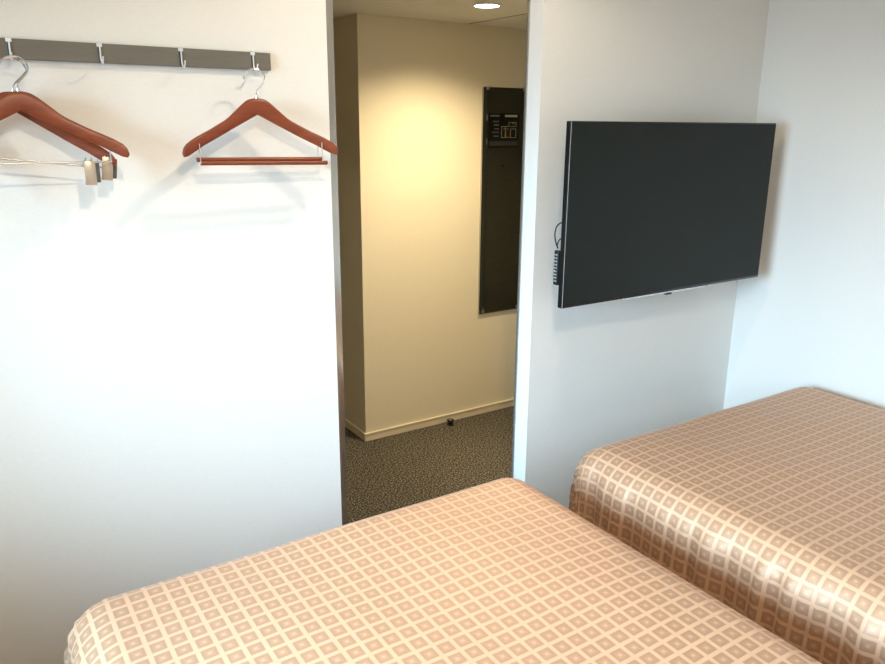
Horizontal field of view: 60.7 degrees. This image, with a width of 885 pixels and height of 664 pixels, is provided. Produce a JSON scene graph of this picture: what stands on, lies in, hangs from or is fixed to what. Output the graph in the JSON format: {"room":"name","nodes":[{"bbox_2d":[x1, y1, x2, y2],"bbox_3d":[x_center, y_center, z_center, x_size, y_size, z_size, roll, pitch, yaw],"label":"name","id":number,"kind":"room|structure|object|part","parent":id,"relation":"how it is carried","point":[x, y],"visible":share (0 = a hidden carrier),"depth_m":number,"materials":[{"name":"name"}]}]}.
{"room":"hotel room","nodes":[
{"label":"hotel room","id":0,"kind":"room"},
{"bbox_2d":[0,0,769,663],"bbox_3d":[-0.402,-0.192,2.258,4.261,2.400,0.070,-9,18,-32],"label":"wall","id":1,"kind":"structure","parent":0,"point":[169,382],"depth_m":2.10,"materials":[{"name":"paint"}]},
{"bbox_2d":[0,37,270,70],"bbox_3d":[-0.826,-0.652,1.764,0.897,0.050,0.056,-9,18,-32],"label":"rail","id":2,"kind":"object","parent":1,"relation":"attached to","point":[27,49],"visible":0.92,"depth_m":1.82,"materials":[{"name":"grey metal"}]},
{"bbox_2d":[0,57,116,180],"bbox_3d":[-0.958,-0.470,1.677,0.422,0.271,0.049,-9,18,-30],"label":"hanger","id":3,"kind":"object","parent":2,"relation":"hanging from","point":[109,170],"visible":0.7,"depth_m":1.75,"materials":[{"name":"brown wood"}]},
{"bbox_3d":[-0.950,-0.399,1.692,0.372,0.032,0.005,-1,14,-32],"label":"skirt rod","id":4,"kind":"part","parent":3,"relation":"part of","materials":[{"name":"silver metal"}]},
{"bbox_2d":[0,55,129,184],"bbox_3d":[-0.920,-0.460,1.656,0.419,0.278,0.049,-9,18,-32],"label":"hanger","id":5,"kind":"object","parent":2,"relation":"hanging from","point":[13,102],"visible":1,"depth_m":1.69,"materials":[{"name":"brown wood"}]},
{"bbox_3d":[-0.918,-0.389,1.667,0.350,0.038,0.004,-9,18,-32],"label":"skirt rod","id":6,"kind":"part","parent":5,"relation":"part of","materials":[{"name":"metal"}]},
{"bbox_2d":[182,68,337,165],"bbox_3d":[-0.472,-0.554,1.953,0.419,0.245,0.049,-10,18,-33],"label":"hanger","id":7,"kind":"object","parent":2,"relation":"hanging from","point":[250,108],"visible":1,"depth_m":1.95,"materials":[{"name":"brown wood"}]},
{"bbox_2d":[326,0,530,525],"bbox_3d":[-0.048,-0.113,2.583,0.837,2.080,0.029,-9,18,-32],"label":"door frame","id":8,"kind":"structure","parent":1,"relation":"in","point":[329,3],"depth_m":2.43,"materials":[{"name":"paint"}]},
{"bbox_3d":[-0.363,-0.046,2.389,0.086,2.046,0.028,-9,18,-32],"label":"post","id":9,"kind":"part","parent":8,"relation":"part of","materials":[{"name":"paint"}]},
{"bbox_3d":[0.294,-0.151,2.792,0.033,2.048,0.011,-9,18,-32],"label":"post","id":10,"kind":"part","parent":8,"relation":"part of","materials":[{"name":"paint"}]},
{"bbox_2d":[469,13,526,23],"bbox_3d":[0.455,-1.397,3.276,0.006,0.003,1.185,-9,18,-32],"label":"trim","id":11,"kind":"structure","parent":1,"relation":"attached to","point":[525,13],"depth_m":3.55,"materials":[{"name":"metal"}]},
{"bbox_2d":[554,121,775,308],"bbox_3d":[0.807,-0.464,2.837,1.078,0.626,0.190,-9,18,-32],"label":"television","id":12,"kind":"object","parent":1,"relation":"attached to","point":[649,208],"visible":1,"depth_m":2.71,"materials":[{"name":"plastic"}]},
{"bbox_2d":[553,250,559,284],"bbox_3d":[0.397,-0.223,2.623,0.015,0.122,0.022,-9,18,-32],"label":"remote control","id":13,"kind":"object","parent":12,"relation":"attached to","point":[557,252],"visible":0.94,"depth_m":2.62,"materials":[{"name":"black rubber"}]},
{"bbox_3d":[0.418,-0.333,2.589,0.072,0.096,0.013,0,15,-2],"label":"cord","id":14,"kind":"part","parent":12,"relation":"part of","materials":[{"name":"black plastic"}]},
{"bbox_2d":[345,406,513,523],"bbox_3d":[0.265,0.943,2.862,5.800,0.100,5.700,-9,18,-32],"label":"floor","id":15,"kind":"structure","parent":0,"point":[397,471],"depth_m":3.74,"materials":[{"name":"carpet"}]},
{"bbox_2d":[63,478,821,663],"bbox_3d":[0.262,1.020,1.237,1.410,0.618,2.254,-9,18,-32],"label":"bed","id":16,"kind":"object","parent":15,"relation":"on","point":[499,571],"visible":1,"depth_m":1.64,"materials":[{"name":"fabric"}]},
{"bbox_2d":[447,418,453,425],"bbox_3d":[0.044,0.502,4.206,0.042,0.032,0.042,-9,18,-32],"label":"door stop","id":17,"kind":"object","parent":15,"relation":"on","point":[450,421],"visible":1,"depth_m":4.20,"materials":[{"name":"black rubber"}]},
{"bbox_2d":[568,387,884,663],"bbox_3d":[1.504,0.811,2.017,1.367,0.624,2.252,-9,18,-32],"label":"bed","id":18,"kind":"object","parent":15,"relation":"on","point":[772,507],"visible":0.78,"depth_m":2.14,"materials":[{"name":"fabric"}]},
{"bbox_2d":[333,13,526,432],"bbox_3d":[0.362,-0.784,4.985,2.717,2.098,1.395,-9,18,-32],"label":"wall","id":19,"kind":"structure","parent":0,"point":[417,346],"depth_m":3.87,"materials":[{"name":"paint"}]},
{"bbox_2d":[345,418,364,440],"bbox_3d":[-0.761,0.407,4.499,0.011,0.045,1.295,-9,18,-32],"label":"baseboard","id":20,"kind":"structure","parent":19,"relation":"attached to","point":[348,424],"depth_m":4.06,"materials":[{"name":"wood"}]},
{"bbox_2d":[364,398,513,441],"bbox_3d":[0.691,0.373,4.662,2.628,0.045,0.011,-9,18,-32],"label":"baseboard","id":21,"kind":"structure","parent":19,"relation":"attached to","point":[415,425],"depth_m":4.20,"materials":[{"name":"wood"}]},
{"bbox_2d":[478,86,524,313],"bbox_3d":[0.329,-0.700,4.114,0.300,1.207,0.013,-9,18,-32],"label":"wall mirror","id":22,"kind":"object","parent":19,"relation":"attached to","point":[502,108],"visible":0.8,"depth_m":4.09,"materials":[{"name":"black mirror"}]},
{"bbox_2d":[333,0,527,28],"bbox_3d":[-0.012,-1.591,3.770,4.400,0.100,2.580,-9,18,-32],"label":"ceiling","id":23,"kind":"structure","parent":0,"point":[459,11],"depth_m":3.32,"materials":[{"name":"paint"}]},
{"bbox_2d":[472,3,501,8],"bbox_3d":[0.186,-1.365,3.159,0.126,0.006,0.126,-9,18,-32],"label":"recessed light","id":24,"kind":"object","parent":23,"relation":"in","point":[477,5],"visible":1,"depth_m":3.15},
{"bbox_2d":[723,0,884,409],"bbox_3d":[2.151,-0.144,2.157,0.100,2.400,2.900,-9,18,-32],"label":"wall","id":25,"kind":"structure","parent":0,"point":[813,313],"depth_m":2.99,"materials":[{"name":"paint"}]}
]}

